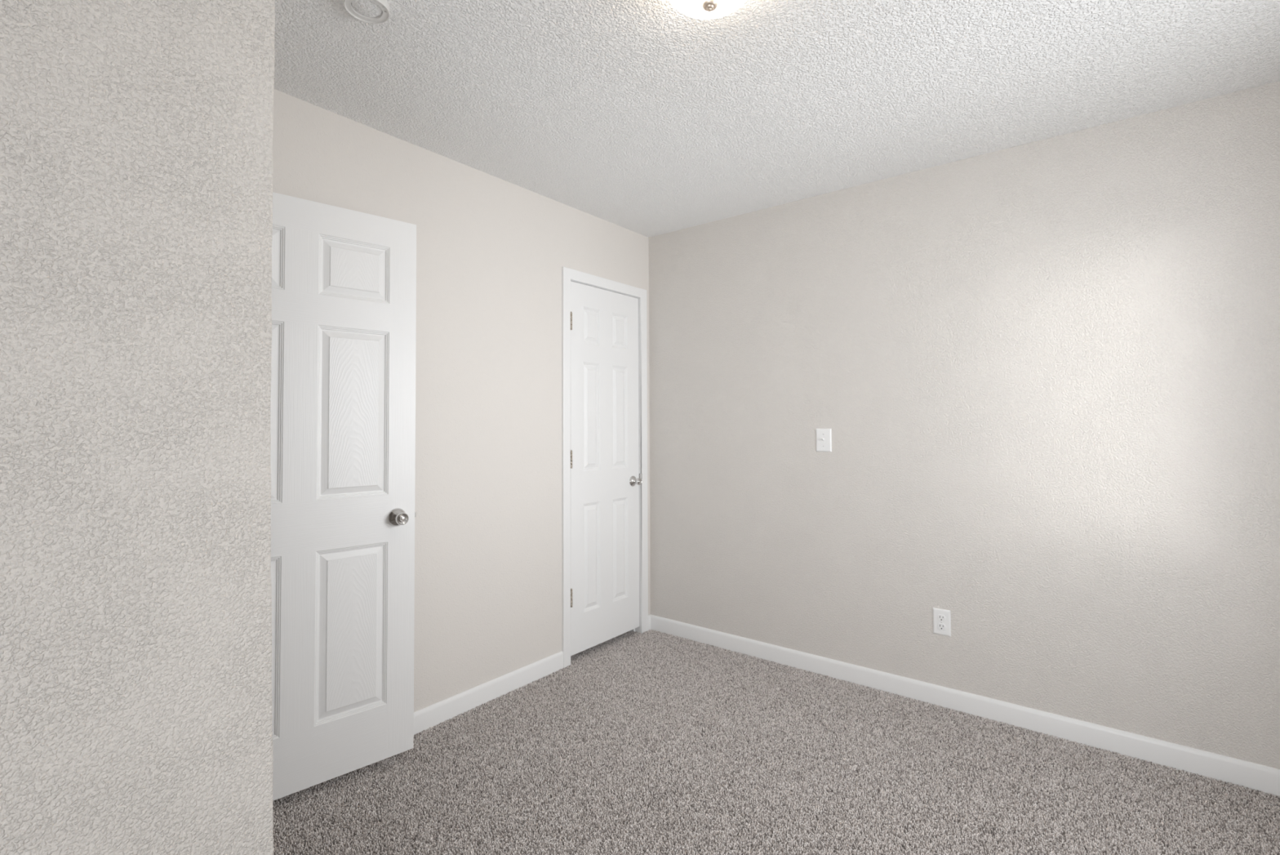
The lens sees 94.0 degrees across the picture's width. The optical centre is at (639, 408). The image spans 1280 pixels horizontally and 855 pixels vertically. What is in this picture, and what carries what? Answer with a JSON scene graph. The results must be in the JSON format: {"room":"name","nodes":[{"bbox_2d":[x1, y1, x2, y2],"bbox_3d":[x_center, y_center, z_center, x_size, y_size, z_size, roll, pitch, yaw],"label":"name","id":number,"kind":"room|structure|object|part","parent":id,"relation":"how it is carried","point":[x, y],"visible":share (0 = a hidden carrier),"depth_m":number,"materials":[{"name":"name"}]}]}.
{"room":"empty bedroom","nodes":[
{"label":"empty bedroom","id":0,"kind":"room"},
{"bbox_2d":[0,0,275,854],"bbox_3d":[-1.182,0.072,0.645,0.100,2.452,1.414,-1,-2,38],"label":"wall","id":1,"kind":"structure","parent":0,"point":[136,135],"depth_m":0.99,"materials":[{"name":"white paint"}]},
{"bbox_2d":[272,88,649,711],"bbox_3d":[-1.200,0.112,2.246,0.120,2.452,3.900,-1,-2,38],"label":"wall","id":2,"kind":"structure","parent":0,"point":[492,251],"depth_m":2.72,"materials":[{"name":"white paint"}]},
{"bbox_2d":[413,650,563,734],"bbox_3d":[-0.910,1.296,2.470,0.012,0.095,1.633,-1,-2,38],"label":"baseboard","id":3,"kind":"structure","parent":2,"relation":"attached to","point":[432,715],"depth_m":2.72,"materials":[{"name":"white paint"}]},
{"bbox_2d":[561,266,648,667],"bbox_3d":[-0.227,0.310,3.453,0.137,2.111,0.721,-1,-2,38],"label":"door frame","id":4,"kind":"structure","parent":2,"relation":"attached to","point":[568,274],"depth_m":3.19,"materials":[{"name":"white paint"}]},
{"bbox_2d":[570,280,641,655],"bbox_3d":[-0.183,0.316,3.406,0.092,2.001,0.600,-1,-2,38],"label":"door","id":5,"kind":"structure","parent":2,"relation":"in","point":[606,481],"depth_m":3.39,"materials":[{"name":"white wood"}]},
{"bbox_3d":[-0.013,0.435,3.573,0.034,0.043,0.043,-1,-2,38],"label":"knob","id":6,"kind":"part","parent":5,"relation":"part of","materials":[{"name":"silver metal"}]},
{"bbox_2d":[648,614,650,630],"bbox_3d":[0.053,1.323,3.684,0.012,0.095,0.024,-1,-2,38],"label":"baseboard","id":7,"kind":"structure","parent":2,"relation":"attached to","point":[649,616],"depth_m":3.68,"materials":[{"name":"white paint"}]},
{"bbox_2d":[272,644,1278,854],"bbox_3d":[-0.260,1.366,1.471,3.970,0.100,4.140,-1,-2,38],"label":"floor","id":8,"kind":"structure","parent":0,"point":[660,645],"depth_m":1.98,"materials":[{"name":"grey carpet"}]},
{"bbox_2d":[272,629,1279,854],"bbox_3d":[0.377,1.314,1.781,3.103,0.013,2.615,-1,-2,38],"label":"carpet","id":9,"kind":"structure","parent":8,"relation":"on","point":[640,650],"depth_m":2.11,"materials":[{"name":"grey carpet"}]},
{"bbox_2d":[274,0,1279,237],"bbox_3d":[-0.269,-1.185,1.536,3.970,0.100,4.140,-1,-2,38],"label":"ceiling","id":10,"kind":"structure","parent":0,"point":[648,118],"depth_m":2.04,"materials":[{"name":"white paint"}]},
{"bbox_2d":[343,0,389,23],"bbox_3d":[-0.760,-1.120,1.663,0.117,0.020,0.117,-1,-2,38],"label":"ceiling plate","id":11,"kind":"object","parent":10,"relation":"attached to","point":[371,11],"visible":1,"depth_m":1.67,"materials":[{"name":"white plastic"}]},
{"bbox_2d":[668,0,746,19],"bbox_3d":[0.180,-1.080,1.535,0.242,0.115,0.242,-1,-2,38],"label":"ceiling light","id":12,"kind":"object","parent":10,"relation":"attached to","point":[697,9],"visible":1,"depth_m":1.56,"materials":[{"name":"white glass"}]},
{"bbox_2d":[648,80,1279,768],"bbox_3d":[1.271,0.119,2.851,3.240,2.452,0.120,-1,-2,38],"label":"wall","id":13,"kind":"structure","parent":0,"point":[1044,375],"depth_m":2.54,"materials":[{"name":"white paint"}]},
{"bbox_2d":[816,428,831,451],"bbox_3d":[0.930,0.159,3.031,0.080,0.117,0.021,-1,-2,38],"label":"light switch","id":14,"kind":"object","parent":13,"relation":"attached to","point":[824,436],"visible":1,"depth_m":3.03,"materials":[{"name":"white plastic"}]},
{"bbox_2d":[933,607,951,636],"bbox_3d":[1.356,0.959,2.683,0.072,0.115,0.009,-1,-2,38],"label":"wall outlet","id":15,"kind":"object","parent":13,"relation":"attached to","point":[941,617],"visible":1,"depth_m":2.68,"materials":[{"name":"white plastic"}]},
{"bbox_2d":[937,613,945,621],"bbox_3d":[1.354,0.939,2.681,0.034,0.028,0.003,-1,-2,38],"label":"receptacle","id":16,"kind":"object","parent":15,"relation":"attached to","point":[940,617],"depth_m":2.68,"materials":[{"name":"white plastic"}]},
{"bbox_2d":[937,622,946,630],"bbox_3d":[1.354,0.978,2.680,0.034,0.028,0.003,-1,-2,38],"label":"receptacle","id":17,"kind":"object","parent":15,"relation":"attached to","point":[940,626],"depth_m":2.68,"materials":[{"name":"white plastic"}]},
{"bbox_2d":[649,613,1279,797],"bbox_3d":[1.235,1.296,2.769,3.000,0.095,0.012,-1,-2,38],"label":"baseboard","id":18,"kind":"structure","parent":13,"relation":"attached to","point":[1260,777],"depth_m":2.51,"materials":[{"name":"white paint"}]},
{"bbox_3d":[-1.177,0.092,1.456,0.900,2.452,0.110,-1,-2,38],"label":"wall","id":19,"kind":"structure","parent":0,"visible":0},
{"bbox_2d":[270,191,416,800],"bbox_3d":[-1.151,0.283,2.025,0.815,2.016,0.095,1,-2,-43],"label":"door","id":20,"kind":"structure","parent":19,"relation":"in","point":[343,397],"depth_m":2.13,"materials":[{"name":"white wood"}]},
{"bbox_3d":[-0.890,0.409,2.225,0.046,0.046,0.036,1,-2,-43],"label":"knob","id":21,"kind":"part","parent":20,"relation":"part of","materials":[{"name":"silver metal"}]}
]}

